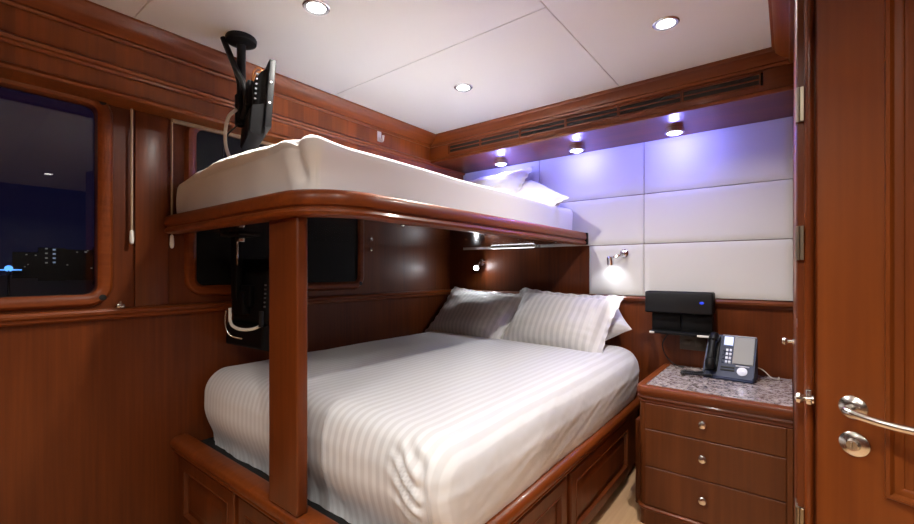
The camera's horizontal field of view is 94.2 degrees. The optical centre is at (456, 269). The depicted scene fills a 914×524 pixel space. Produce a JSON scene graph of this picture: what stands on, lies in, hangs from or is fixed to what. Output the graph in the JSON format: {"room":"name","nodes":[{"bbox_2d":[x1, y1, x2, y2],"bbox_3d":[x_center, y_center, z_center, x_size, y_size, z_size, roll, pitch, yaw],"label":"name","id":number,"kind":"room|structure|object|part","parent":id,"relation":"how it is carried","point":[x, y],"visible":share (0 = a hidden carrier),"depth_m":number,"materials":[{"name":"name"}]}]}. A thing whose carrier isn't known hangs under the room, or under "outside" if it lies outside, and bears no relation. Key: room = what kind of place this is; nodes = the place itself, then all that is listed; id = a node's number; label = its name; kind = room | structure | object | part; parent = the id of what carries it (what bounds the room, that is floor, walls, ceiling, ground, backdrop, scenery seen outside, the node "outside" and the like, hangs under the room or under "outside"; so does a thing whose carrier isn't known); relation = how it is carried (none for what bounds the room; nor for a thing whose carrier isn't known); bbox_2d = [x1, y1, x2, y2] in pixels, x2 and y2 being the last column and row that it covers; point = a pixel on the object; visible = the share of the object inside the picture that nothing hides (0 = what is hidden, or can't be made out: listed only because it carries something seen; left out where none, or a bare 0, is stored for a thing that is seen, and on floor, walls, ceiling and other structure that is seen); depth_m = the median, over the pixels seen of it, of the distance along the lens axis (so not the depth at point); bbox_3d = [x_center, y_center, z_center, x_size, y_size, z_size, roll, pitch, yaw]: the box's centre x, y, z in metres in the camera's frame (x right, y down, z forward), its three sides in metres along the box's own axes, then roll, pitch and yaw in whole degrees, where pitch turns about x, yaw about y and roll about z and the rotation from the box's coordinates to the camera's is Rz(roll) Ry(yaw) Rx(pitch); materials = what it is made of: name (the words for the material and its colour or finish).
{"room":"yacht cabin","nodes":[
{"label":"yacht cabin","id":0,"kind":"room"},
{"bbox_2d":[116,301,124,307],"bbox_3d":[-1.287,0.132,1.624,0.020,0.024,0.025,0,0,38],"label":"latch","id":1,"kind":"object","parent":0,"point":[119,305],"depth_m":1.62,"materials":[{"name":"silver metal"}]},
{"bbox_2d":[0,105,449,523],"bbox_3d":[-1.254,0.110,1.741,0.060,2.000,3.960,0,0,38],"label":"wall","id":2,"kind":"structure","parent":0,"point":[91,412],"depth_m":1.66,"materials":[{"name":"brown wood"}]},
{"bbox_2d":[0,77,112,311],"bbox_3d":[-1.657,-0.262,1.202,0.068,0.795,1.083,0,0,38],"label":"window","id":3,"kind":"structure","parent":2,"relation":"in","point":[103,116],"depth_m":1.58,"materials":[{"name":"brown wood"}]},
{"bbox_2d":[129,108,133,243],"bbox_3d":[-1.261,-0.362,1.648,0.016,0.526,0.016,0,0,38],"label":"blind cord","id":4,"kind":"object","parent":2,"relation":"hanging from","point":[131,235],"visible":1,"depth_m":1.64,"materials":[{"name":"beige fabric"}]},
{"bbox_3d":[-1.261,-0.127,1.648,0.016,0.056,0.016,0,0,38],"label":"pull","id":5,"kind":"part","parent":4,"relation":"part of","materials":[{"name":"white plastic"}]},
{"bbox_3d":[-1.261,-0.390,1.648,0.008,0.470,0.008,0,0,16],"label":"cord","id":6,"kind":"part","parent":4,"relation":"part of","materials":[{"name":"white fabric"}]},
{"bbox_2d":[0,59,299,139],"bbox_3d":[-1.135,-0.630,1.610,0.018,0.024,3.900,0,0,38],"label":"trim","id":7,"kind":"structure","parent":2,"relation":"attached to","point":[3,64],"depth_m":1.51,"materials":[{"name":"brown wood"}]},
{"bbox_2d":[134,110,167,306],"bbox_3d":[-1.230,-0.240,1.712,0.014,0.780,0.113,0,0,38],"label":"trim","id":8,"kind":"structure","parent":2,"relation":"attached to","point":[150,130],"depth_m":1.70,"materials":[{"name":"brown wood"}]},
{"bbox_2d":[0,0,435,147],"bbox_3d":[-1.114,-0.853,1.594,0.072,0.075,3.900,0,0,38],"label":"trim","id":9,"kind":"structure","parent":2,"relation":"attached to","point":[88,16],"depth_m":1.66,"materials":[{"name":"brown wood"}]},
{"bbox_2d":[0,289,451,326],"bbox_3d":[-1.237,0.165,1.690,0.030,0.041,3.900,0,0,38],"label":"trim","id":10,"kind":"structure","parent":2,"relation":"attached to","point":[31,318],"depth_m":1.70,"materials":[{"name":"brown wood"}]},
{"bbox_2d":[0,3,462,179],"bbox_3d":[-1.196,-0.757,1.657,0.135,0.265,3.900,0,0,38],"label":"trim","id":11,"kind":"structure","parent":2,"relation":"attached to","point":[13,20],"depth_m":1.59,"materials":[{"name":"brown wood"}]},
{"bbox_2d":[0,30,464,175],"bbox_3d":[-1.135,-0.714,1.610,0.020,0.036,3.900,0,0,38],"label":"trim","id":12,"kind":"structure","parent":2,"relation":"attached to","point":[5,37],"depth_m":1.62,"materials":[{"name":"brown wood"}]},
{"bbox_2d":[184,126,363,295],"bbox_3d":[-0.876,-0.273,2.201,0.068,0.773,0.968,0,0,38],"label":"window","id":13,"kind":"structure","parent":2,"relation":"in","point":[190,133],"depth_m":1.83,"materials":[{"name":"brown wood"}]},
{"bbox_2d":[172,119,274,145],"bbox_3d":[-0.848,-0.617,2.172,0.015,0.015,1.062,0,0,38],"label":"track","id":14,"kind":"object","parent":13,"relation":"attached to","point":[175,121],"visible":0.44,"depth_m":1.85,"materials":[{"name":"beige wood"}]},
{"bbox_2d":[170,118,173,247],"bbox_3d":[-1.177,-0.357,1.755,0.016,0.536,0.016,0,0,38],"label":"blind cord","id":15,"kind":"object","parent":14,"relation":"hanging from","point":[171,235],"visible":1,"depth_m":1.75,"materials":[{"name":"beige"}]},
{"bbox_3d":[-1.177,-0.117,1.755,0.016,0.056,0.016,0,0,38],"label":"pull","id":16,"kind":"part","parent":15,"relation":"part of","materials":[{"name":"white plastic"}]},
{"bbox_3d":[-1.177,-0.385,1.755,0.007,0.480,0.007,0,0,15],"label":"cord","id":17,"kind":"part","parent":15,"relation":"part of","materials":[{"name":"white fabric"}]},
{"bbox_2d":[196,131,357,284],"bbox_3d":[-0.862,-0.272,2.190,0.004,0.681,0.878,0,0,38],"label":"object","id":18,"kind":"object","parent":13,"relation":"attached to","point":[326,261],"visible":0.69,"depth_m":1.96,"materials":[{"name":"black glass"}]},
{"bbox_2d":[377,131,383,141],"bbox_3d":[-0.441,-0.778,2.479,0.045,0.068,0.030,0,0,38],"label":"coat hook","id":19,"kind":"object","parent":2,"relation":"attached to","point":[379,139],"visible":1,"depth_m":2.48,"materials":[{"name":"white plastic"}]},
{"bbox_3d":[-0.456,-0.782,2.490,0.004,0.060,0.030,0,0,38],"label":"plate","id":20,"kind":"part","parent":19,"relation":"part of","materials":[{"name":"white plastic"}]},
{"bbox_2d":[431,47,793,147],"bbox_3d":[0.565,-0.853,2.250,1.910,0.075,0.025,0,0,38],"label":"trim","id":21,"kind":"structure","parent":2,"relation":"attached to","point":[766,58],"depth_m":2.04,"materials":[{"name":"brown wood"}]},
{"bbox_2d":[89,0,771,133],"bbox_3d":[0.417,-0.920,0.461,4.250,0.060,4.000,0,0,38],"label":"ceiling","id":22,"kind":"structure","parent":0,"point":[402,60],"depth_m":1.65,"materials":[{"name":"white paint"}]},
{"bbox_2d":[220,30,275,158],"bbox_3d":[-0.796,-0.642,1.603,0.161,0.500,0.314,0,0,-33],"label":"television","id":23,"kind":"object","parent":22,"relation":"hanging from","point":[253,110],"visible":0.89,"depth_m":1.57,"materials":[{"name":"black plastic"}]},
{"bbox_3d":[-0.827,-0.876,1.630,0.110,0.028,0.110,0,0,38],"label":"ceiling plate","id":24,"kind":"part","parent":23,"relation":"part of","materials":[{"name":"black plastic"}]},
{"bbox_3d":[-0.794,-0.615,1.615,0.110,0.110,0.047,0,0,21],"label":"arm","id":25,"kind":"part","parent":23,"relation":"part of","materials":[{"name":"black plastic"}]},
{"bbox_3d":[-0.787,-0.656,1.603,0.028,0.091,0.090,0,0,-33],"label":"mount plate","id":26,"kind":"part","parent":23,"relation":"part of","materials":[{"name":"black plastic"}]},
{"bbox_2d":[302,0,329,15],"bbox_3d":[-0.476,-0.886,1.438,0.090,0.008,0.090,0,0,38],"label":"recessed light","id":27,"kind":"object","parent":22,"relation":"in","point":[315,7],"visible":1,"depth_m":1.43,"materials":[{"name":"silver metal"}]},
{"bbox_2d":[454,83,472,91],"bbox_3d":[0.031,-0.886,2.070,0.090,0.008,0.090,0,0,38],"label":"recessed light","id":28,"kind":"object","parent":22,"relation":"in","point":[462,87],"visible":1,"depth_m":2.06,"materials":[{"name":"silver metal"}]},
{"bbox_2d":[652,16,679,30],"bbox_3d":[0.752,-0.886,1.532,0.090,0.008,0.090,0,0,38],"label":"recessed light","id":29,"kind":"object","parent":22,"relation":"in","point":[667,22],"visible":1,"depth_m":1.52,"materials":[{"name":"silver metal"}]},
{"bbox_2d":[768,0,794,63],"bbox_3d":[1.016,-0.853,1.333,0.070,0.075,0.913,0,0,38],"label":"trim","id":30,"kind":"structure","parent":22,"relation":"attached to","point":[781,12],"depth_m":1.48,"materials":[{"name":"brown wood"}]},
{"bbox_2d":[589,466,642,523],"bbox_3d":[0.404,1.135,0.420,4.220,0.050,3.920,0,0,38],"label":"floor","id":31,"kind":"structure","parent":0,"point":[621,507],"depth_m":1.99,"materials":[{"name":"beige carpet"}]},
{"bbox_2d":[170,395,639,523],"bbox_3d":[-0.071,0.903,2.071,1.394,0.414,1.860,0,0,38],"label":"bed base","id":32,"kind":"object","parent":31,"relation":"on","point":[216,487],"visible":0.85,"depth_m":1.60,"materials":[{"name":"brown wood"}]},
{"bbox_3d":[-0.959,0.913,1.623,0.490,0.283,0.019,0,0,38],"label":"panel","id":33,"kind":"part","parent":32,"relation":"part of","materials":[{"name":"brown wood"}]},
{"bbox_3d":[-0.585,0.913,1.331,0.400,0.283,0.019,0,0,38],"label":"panel","id":34,"kind":"part","parent":32,"relation":"part of","materials":[{"name":"brown wood"}]},
{"bbox_2d":[164,189,587,516],"bbox_3d":[-0.209,0.236,2.145,1.078,0.922,1.860,0,0,38],"label":"frame","id":35,"kind":"object","parent":32,"relation":"on","point":[290,219],"visible":1,"depth_m":1.26,"materials":[{"name":"brown wood"}]},
{"bbox_2d":[220,232,268,350],"bbox_3d":[-0.913,0.094,1.814,0.370,0.500,0.205,0,0,38],"label":"television","id":36,"kind":"object","parent":35,"relation":"hanging from","point":[249,326],"visible":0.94,"depth_m":1.82,"materials":[{"name":"black plastic"}]},
{"bbox_3d":[-0.943,-0.150,1.847,0.180,0.012,0.090,0,0,38],"label":"mounting plate","id":37,"kind":"part","parent":36,"relation":"part of","materials":[{"name":"black plastic"}]},
{"bbox_3d":[-0.920,-0.077,1.794,0.049,0.115,0.025,0,0,38],"label":"bracket rod","id":38,"kind":"part","parent":36,"relation":"part of","materials":[{"name":"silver metal"}]},
{"bbox_3d":[-0.933,0.140,1.859,0.100,0.100,0.060,0,0,38],"label":"arm","id":39,"kind":"part","parent":36,"relation":"part of","materials":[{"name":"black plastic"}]},
{"bbox_3d":[-0.910,0.111,1.836,0.090,0.091,0.026,0,0,35],"label":"mount plate","id":40,"kind":"part","parent":36,"relation":"part of","materials":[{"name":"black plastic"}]},
{"bbox_3d":[-0.499,0.272,1.252,0.156,0.848,0.036,0,0,38],"label":"post","id":41,"kind":"part","parent":35,"relation":"part of","materials":[{"name":"brown wood"}]},
{"bbox_2d":[176,134,572,229],"bbox_3d":[-0.241,-0.300,2.171,1.015,0.201,1.825,0,0,38],"label":"mattress","id":42,"kind":"object","parent":35,"relation":"on","point":[312,161],"visible":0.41,"depth_m":1.42,"materials":[{"name":"white fabric"}]},
{"bbox_2d":[468,166,532,194],"bbox_3d":[0.197,-0.511,2.803,0.587,0.297,0.245,0,0,43],"label":"pillow","id":43,"kind":"object","parent":42,"relation":"on","point":[511,182],"visible":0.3,"depth_m":2.67,"materials":[{"name":"white fabric"}]},
{"bbox_2d":[517,180,568,205],"bbox_3d":[0.451,-0.436,2.592,0.224,0.328,0.505,0,0,-17],"label":"pillow","id":44,"kind":"object","parent":42,"relation":"on","point":[530,189],"visible":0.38,"depth_m":2.45,"materials":[{"name":"white fabric"}]},
{"bbox_3d":[-0.211,-0.188,2.146,1.074,0.075,1.858,0,0,38],"label":"edge rail","id":45,"kind":"part","parent":35,"relation":"part of","materials":[{"name":"brown wood"}]},
{"bbox_2d":[490,245,534,248],"bbox_3d":[0.364,-0.149,2.805,0.320,0.013,0.040,0,0,38],"label":"strip light","id":46,"kind":"object","parent":35,"relation":"attached to","point":[530,246],"visible":1,"depth_m":2.79,"materials":[{"name":"white plastic"}]},
{"bbox_2d":[492,247,533,248],"bbox_3d":[0.364,-0.145,2.805,0.310,0.004,0.030,0,0,38],"label":"diffuser","id":47,"kind":"object","parent":46,"relation":"attached to","point":[492,247],"depth_m":2.82,"materials":[{"name":"white plastic"}]},
{"bbox_2d":[204,331,638,523],"bbox_3d":[-0.050,0.576,2.090,1.396,0.338,1.744,0,0,38],"label":"mattress","id":48,"kind":"object","parent":32,"relation":"on","point":[432,427],"visible":0.79,"depth_m":1.39,"materials":[{"name":"white fabric"}]},
{"bbox_2d":[425,286,523,338],"bbox_3d":[0.107,0.296,2.830,0.274,0.348,0.703,0,0,-42],"label":"pillow","id":49,"kind":"object","parent":48,"relation":"on","point":[465,311],"visible":0.81,"depth_m":2.72,"materials":[{"name":"white fabric"}]},
{"bbox_2d":[502,287,623,352],"bbox_3d":[0.564,0.293,2.419,0.662,0.365,0.288,0,0,42],"label":"pillow","id":50,"kind":"object","parent":48,"relation":"on","point":[582,322],"visible":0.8,"depth_m":2.32,"materials":[{"name":"white fabric"}]},
{"bbox_2d":[605,308,631,340],"bbox_3d":[0.775,0.335,2.421,0.401,0.323,0.159,0,0,17],"label":"pillow","id":51,"kind":"object","parent":48,"relation":"on","point":[618,326],"visible":0.18,"depth_m":2.32,"materials":[{"name":"white fabric"}]},
{"bbox_3d":[0.168,0.913,1.284,0.019,0.283,0.770,0,0,38],"label":"panel","id":52,"kind":"part","parent":32,"relation":"part of","materials":[{"name":"brown wood"}]},
{"bbox_3d":[0.663,0.913,1.918,0.019,0.283,0.760,0,0,38],"label":"panel","id":53,"kind":"part","parent":32,"relation":"part of","materials":[{"name":"brown wood"}]},
{"bbox_2d":[637,363,792,523],"bbox_3d":[1.158,0.807,1.909,0.549,0.606,0.576,0,0,38],"label":"nightstand","id":54,"kind":"object","parent":31,"relation":"on","point":[713,451],"visible":1,"depth_m":1.71,"materials":[{"name":"brown wood"}]},
{"bbox_3d":[1.168,1.033,1.918,0.545,0.022,0.548,0,0,38],"label":"plinth moulding","id":55,"kind":"part","parent":54,"relation":"part of","materials":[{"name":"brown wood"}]},
{"bbox_3d":[0.982,0.923,1.701,0.033,0.033,0.032,0,0,38],"label":"knob","id":56,"kind":"part","parent":54,"relation":"part of","materials":[{"name":"silver metal"}]},
{"bbox_3d":[0.982,0.757,1.701,0.033,0.033,0.032,0,0,38],"label":"knob","id":57,"kind":"part","parent":54,"relation":"part of","materials":[{"name":"silver metal"}]},
{"bbox_3d":[0.982,0.620,1.701,0.033,0.033,0.032,0,0,38],"label":"knob","id":58,"kind":"part","parent":54,"relation":"part of","materials":[{"name":"silver metal"}]},
{"bbox_3d":[1.012,0.935,1.701,0.484,0.166,0.005,0,0,38],"label":"drawer","id":59,"kind":"part","parent":54,"relation":"part of","materials":[{"name":"brown wood"}]},
{"bbox_3d":[1.012,0.769,1.701,0.484,0.158,0.005,0,0,38],"label":"drawer","id":60,"kind":"part","parent":54,"relation":"part of","materials":[{"name":"brown wood"}]},
{"bbox_3d":[1.012,0.632,1.701,0.484,0.108,0.005,0,0,38],"label":"drawer","id":61,"kind":"part","parent":54,"relation":"part of","materials":[{"name":"brown wood"}]},
{"bbox_2d":[680,332,779,383],"bbox_3d":[1.281,0.401,1.997,0.412,0.208,0.189,0,0,27],"label":"telephone","id":62,"kind":"object","parent":54,"relation":"on","point":[727,357],"visible":1,"depth_m":1.98,"materials":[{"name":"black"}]},
{"bbox_3d":[1.137,0.487,2.020,0.136,0.028,0.067,0,0,42],"label":"handset cord","id":63,"kind":"part","parent":62,"relation":"part of","materials":[{"name":"black plastic"}]},
{"bbox_3d":[1.337,0.316,2.012,0.134,0.008,0.008,0,0,42],"label":"trim","id":64,"kind":"part","parent":62,"relation":"part of","materials":[{"name":"silver metal"}]},
{"bbox_3d":[1.328,0.376,1.967,0.081,0.116,0.080,0,0,42],"label":"directory panel","id":65,"kind":"part","parent":62,"relation":"part of","materials":[{"name":"grey"}]},
{"bbox_2d":[781,0,817,523],"bbox_3d":[1.278,0.111,1.338,0.404,1.998,1.354,0,0,38],"label":"door frame","id":66,"kind":"structure","parent":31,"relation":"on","point":[805,106],"depth_m":0.94,"materials":[{"name":"brown wood"}]},
{"bbox_3d":[1.044,0.225,1.341,0.032,0.023,0.023,0,0,38],"label":"knob","id":67,"kind":"part","parent":66,"relation":"part of","materials":[{"name":"silver metal"}]},
{"bbox_3d":[0.982,-0.340,1.234,0.002,0.900,0.685,0,0,38],"label":"door panel","id":68,"kind":"part","parent":66,"relation":"part of","materials":[{"name":"brown wood"}]},
{"bbox_3d":[0.982,0.570,1.234,0.002,0.880,0.685,0,0,38],"label":"door panel","id":69,"kind":"part","parent":66,"relation":"part of","materials":[{"name":"brown wood"}]},
{"bbox_3d":[0.743,0.275,0.910,0.032,0.023,0.023,0,0,38],"label":"knob","id":70,"kind":"part","parent":66,"relation":"part of","materials":[{"name":"silver metal"}]},
{"bbox_3d":[0.767,0.276,0.926,0.010,0.032,0.014,0,0,38],"label":"catch plate","id":71,"kind":"part","parent":66,"relation":"part of","materials":[{"name":"silver metal"}]},
{"bbox_2d":[818,0,913,523],"bbox_3d":[0.935,0.122,0.595,0.094,1.955,0.702,0,0,-31],"label":"door","id":72,"kind":"structure","parent":31,"relation":"on","point":[866,47],"depth_m":0.83,"materials":[{"name":"brown wood"}]},
{"bbox_3d":[0.785,0.278,0.779,0.041,0.023,0.138,0,0,-18],"label":"lever handle","id":73,"kind":"part","parent":72,"relation":"part of","materials":[{"name":"silver metal"}]},
{"bbox_3d":[0.936,-0.163,0.595,0.016,1.185,0.490,0,0,-31],"label":"moulding","id":74,"kind":"part","parent":72,"relation":"part of","materials":[{"name":"brown wood"}]},
{"bbox_2d":[590,180,792,465],"bbox_3d":[1.601,0.110,1.985,4.260,2.000,0.060,0,0,38],"label":"wall","id":75,"kind":"structure","parent":0,"point":[769,326],"depth_m":2.15,"materials":[{"name":"brown wood"}]},
{"bbox_2d":[494,158,507,165],"bbox_3d":[0.283,-0.692,2.742,0.088,0.036,0.088,0,0,38],"label":"puck light","id":76,"kind":"object","parent":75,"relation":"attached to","point":[500,161],"visible":1,"depth_m":2.71,"materials":[{"name":"silver metal"}]},
{"bbox_2d":[463,246,539,249],"bbox_3d":[0.290,-0.283,2.946,0.619,0.273,0.016,0,0,38],"label":"wall panel","id":77,"kind":"object","parent":75,"relation":"attached to","point":[535,246],"visible":0.08,"depth_m":3.05,"materials":[{"name":"grey fabric"}]},
{"bbox_2d":[463,161,539,182],"bbox_3d":[0.290,-0.567,2.946,0.619,0.286,0.015,0,0,38],"label":"wall panel","id":78,"kind":"object","parent":75,"relation":"attached to","point":[534,175],"visible":0.23,"depth_m":2.88,"materials":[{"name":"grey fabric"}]},
{"bbox_2d":[450,200,589,293],"bbox_3d":[0.374,-0.273,2.898,1.082,0.834,0.012,0,0,38],"label":"wall panel","id":79,"kind":"object","parent":75,"relation":"attached to","point":[565,269],"depth_m":2.83,"materials":[{"name":"brown wood"}]},
{"bbox_2d":[474,259,484,269],"bbox_3d":[0.149,-0.038,3.019,0.070,0.082,0.073,0,0,38],"label":"reading lamp","id":80,"kind":"object","parent":79,"relation":"attached to","point":[481,262],"visible":1,"depth_m":3.02,"materials":[{"name":"silver metal"}]},
{"bbox_2d":[569,144,584,152],"bbox_3d":[0.683,-0.692,2.429,0.088,0.036,0.088,0,0,38],"label":"puck light","id":81,"kind":"object","parent":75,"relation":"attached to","point":[574,148],"visible":1,"depth_m":2.40,"materials":[{"name":"silver metal"}]},
{"bbox_2d":[540,194,643,246],"bbox_3d":[0.787,-0.283,2.557,0.635,0.273,0.016,0,0,38],"label":"wall panel","id":82,"kind":"object","parent":75,"relation":"attached to","point":[615,220],"visible":0.64,"depth_m":2.47,"materials":[{"name":"grey fabric"}]},
{"bbox_2d":[540,142,643,201],"bbox_3d":[0.787,-0.567,2.557,0.635,0.286,0.016,0,0,38],"label":"wall panel","id":83,"kind":"object","parent":75,"relation":"attached to","point":[616,171],"visible":0.92,"depth_m":2.52,"materials":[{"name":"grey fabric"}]},
{"bbox_2d":[449,73,760,152],"bbox_3d":[0.598,-0.779,2.244,1.638,0.051,0.017,0,0,38],"label":"air vent","id":84,"kind":"object","parent":75,"relation":"attached to","point":[754,80],"visible":1,"depth_m":2.08,"materials":[{"name":"brown wood"}]},
{"bbox_2d":[449,138,480,152],"bbox_3d":[0.049,-0.779,2.673,0.243,0.051,0.017,0,0,38],"label":"grille","id":85,"kind":"object","parent":84,"relation":"attached to","point":[475,143],"depth_m":2.67,"materials":[{"name":"black wood"}]},
{"bbox_2d":[480,129,519,145],"bbox_3d":[0.254,-0.779,2.513,0.273,0.051,0.017,0,0,38],"label":"grille","id":86,"kind":"object","parent":84,"relation":"attached to","point":[514,134],"depth_m":2.51,"materials":[{"name":"black wood"}]},
{"bbox_2d":[520,118,564,137],"bbox_3d":[0.470,-0.779,2.344,0.273,0.051,0.017,0,0,38],"label":"grille","id":87,"kind":"object","parent":84,"relation":"attached to","point":[557,124],"depth_m":2.34,"materials":[{"name":"black"}]},
{"bbox_2d":[565,106,618,127],"bbox_3d":[0.687,-0.779,2.175,0.273,0.051,0.017,0,0,38],"label":"grille","id":88,"kind":"object","parent":84,"relation":"attached to","point":[612,112],"depth_m":2.17,"materials":[{"name":"black"}]},
{"bbox_2d":[618,91,681,115],"bbox_3d":[0.906,-0.779,2.004,0.278,0.051,0.017,0,0,38],"label":"grille","id":89,"kind":"object","parent":84,"relation":"attached to","point":[673,98],"depth_m":1.99,"materials":[{"name":"black"}]},
{"bbox_2d":[682,73,760,102],"bbox_3d":[1.130,-0.779,1.828,0.288,0.051,0.017,0,0,38],"label":"grille","id":90,"kind":"object","parent":84,"relation":"attached to","point":[754,80],"depth_m":1.82,"materials":[{"name":"black"}]},
{"bbox_2d":[430,63,793,172],"bbox_3d":[0.692,-0.800,2.412,1.910,0.180,0.387,0,0,38],"label":"valance","id":91,"kind":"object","parent":75,"relation":"attached to","point":[779,105],"depth_m":2.12,"materials":[{"name":"brown wood"}]},
{"bbox_2d":[431,84,793,163],"bbox_3d":[0.569,-0.720,2.256,1.910,0.020,0.010,0,0,38],"label":"trim","id":92,"kind":"structure","parent":75,"relation":"attached to","point":[788,87],"depth_m":2.03,"materials":[{"name":"brown wood"}]},
{"bbox_2d":[589,244,643,295],"bbox_3d":[0.920,0.000,2.462,0.307,0.286,0.027,0,0,38],"label":"wall panel","id":93,"kind":"object","parent":75,"relation":"attached to","point":[626,276],"visible":0.98,"depth_m":2.44,"materials":[{"name":"grey fabric"}]},
{"bbox_2d":[607,249,628,265],"bbox_3d":[0.908,-0.072,2.412,0.123,0.094,0.048,0,0,-8],"label":"reading lamp","id":94,"kind":"object","parent":93,"relation":"attached to","point":[623,253],"visible":1,"depth_m":2.40,"materials":[{"name":"silver metal"}]},
{"bbox_3d":[0.946,-0.095,2.409,0.048,0.048,0.022,0,0,38],"label":"wall plate","id":95,"kind":"part","parent":94,"relation":"part of","materials":[{"name":"silver metal"}]},
{"bbox_2d":[475,290,792,309],"bbox_3d":[0.750,0.165,2.596,2.045,0.041,0.026,0,0,38],"label":"trim","id":96,"kind":"structure","parent":75,"relation":"attached to","point":[719,302],"depth_m":2.10,"materials":[{"name":"brown wood"}]},
{"bbox_2d":[636,416,639,502],"bbox_3d":[0.993,0.910,2.167,0.052,0.400,0.398,0,0,38],"label":"trim","id":97,"kind":"structure","parent":75,"relation":"attached to","point":[638,418],"depth_m":2.02,"materials":[{"name":"brown wood"}]},
{"bbox_2d":[665,125,683,135],"bbox_3d":[1.083,-0.692,2.117,0.088,0.036,0.088,0,0,38],"label":"puck light","id":98,"kind":"object","parent":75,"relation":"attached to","point":[673,130],"visible":1,"depth_m":2.09,"materials":[{"name":"silver metal"}]},
{"bbox_2d":[645,290,714,337],"bbox_3d":[1.145,0.221,2.196,0.312,0.218,0.116,0,0,38],"label":"speaker","id":99,"kind":"object","parent":75,"relation":"attached to","point":[684,313],"visible":0.94,"depth_m":2.17},
{"bbox_2d":[662,334,683,366],"bbox_3d":[1.140,0.411,2.245,0.016,0.189,0.109,0,0,-44],"label":"power cable","id":100,"kind":"object","parent":99,"relation":"hanging from","point":[667,334],"visible":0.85,"depth_m":2.26,"materials":[{"name":"black rubber"}]},
{"bbox_2d":[649,329,708,336],"bbox_3d":[1.153,0.323,2.192,0.278,0.014,0.113,0,0,38],"label":"shelf","id":101,"kind":"object","parent":99,"relation":"attached to","point":[684,332],"depth_m":2.15,"materials":[{"name":"black plastic"}]},
{"bbox_3d":[1.172,0.269,2.211,0.280,0.094,0.058,0,0,38],"label":"plate","id":102,"kind":"part","parent":99,"relation":"part of","materials":[{"name":"black plastic"}]},
{"bbox_2d":[680,335,705,350],"bbox_3d":[1.235,0.383,2.227,0.120,0.075,0.010,0,0,38],"label":"wall socket","id":103,"kind":"object","parent":75,"relation":"attached to","point":[686,342],"visible":0.89,"depth_m":2.23,"materials":[{"name":"brown plastic"}]},
{"bbox_2d":[682,339,689,345],"bbox_3d":[1.209,0.382,2.243,0.036,0.032,0.004,0,0,38],"label":"outlet","id":104,"kind":"object","parent":103,"relation":"attached to","point":[685,342],"depth_m":2.24,"materials":[{"name":"brown plastic"}]},
{"bbox_2d":[695,340,702,346],"bbox_3d":[1.257,0.382,2.206,0.036,0.032,0.004,0,0,38],"label":"outlet","id":105,"kind":"object","parent":103,"relation":"attached to","point":[698,343],"depth_m":2.21,"materials":[{"name":"brown plastic"}]},
{"bbox_2d":[644,239,792,300],"bbox_3d":[1.299,0.000,2.165,0.647,0.286,0.028,0,0,38],"label":"wall panel","id":106,"kind":"object","parent":75,"relation":"attached to","point":[753,269],"visible":0.94,"depth_m":2.12,"materials":[{"name":"grey fabric"}]},
{"bbox_2d":[644,179,792,243],"bbox_3d":[1.299,-0.283,2.166,0.647,0.273,0.027,0,0,38],"label":"wall panel","id":107,"kind":"object","parent":75,"relation":"attached to","point":[761,210],"visible":1,"depth_m":2.13,"materials":[{"name":"grey fabric"}]},
{"bbox_2d":[644,116,792,193],"bbox_3d":[1.299,-0.567,2.165,0.647,0.286,0.028,0,0,38],"label":"wall panel","id":108,"kind":"object","parent":75,"relation":"attached to","point":[757,152],"visible":0.99,"depth_m":2.13,"materials":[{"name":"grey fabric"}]},
{"label":"outside","id":109,"kind":"structure","parent":0,"visible":0},
{"bbox_2d":[0,275,93,296],"bbox_3d":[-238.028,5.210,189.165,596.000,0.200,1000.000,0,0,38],"label":"ground","id":110,"kind":"structure","parent":109,"point":[18,286],"depth_m":124.09,"materials":[{"name":"black"}]},
{"bbox_2d":[0,265,21,296],"bbox_3d":[-58.119,2.238,54.894,0.500,5.744,2.700,0,0,44],"label":"floodlight","id":111,"kind":"object","parent":110,"relation":"on","point":[8,268],"visible":0.97,"depth_m":54.88,"materials":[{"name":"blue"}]},
{"bbox_2d":[12,252,37,278],"bbox_3d":[-265.957,-2.940,263.477,10.120,16.100,13.459,0,0,45],"label":"building","id":112,"kind":"structure","parent":110,"relation":"on","point":[26,261],"depth_m":259.26,"materials":[{"name":"black"}]},
{"bbox_2d":[38,247,65,280],"bbox_3d":[-193.996,-2.690,203.576,9.412,15.600,10.120,0,0,-44],"label":"building","id":113,"kind":"structure","parent":110,"relation":"on","point":[51,261],"depth_m":199.90,"materials":[{"name":"black"}]},
{"bbox_2d":[66,249,91,279],"bbox_3d":[-197.386,-2.690,223.704,18.635,15.600,10.120,0,0,-41],"label":"building","id":114,"kind":"structure","parent":110,"relation":"on","point":[78,262],"depth_m":219.12,"materials":[{"name":"black"}]}
]}

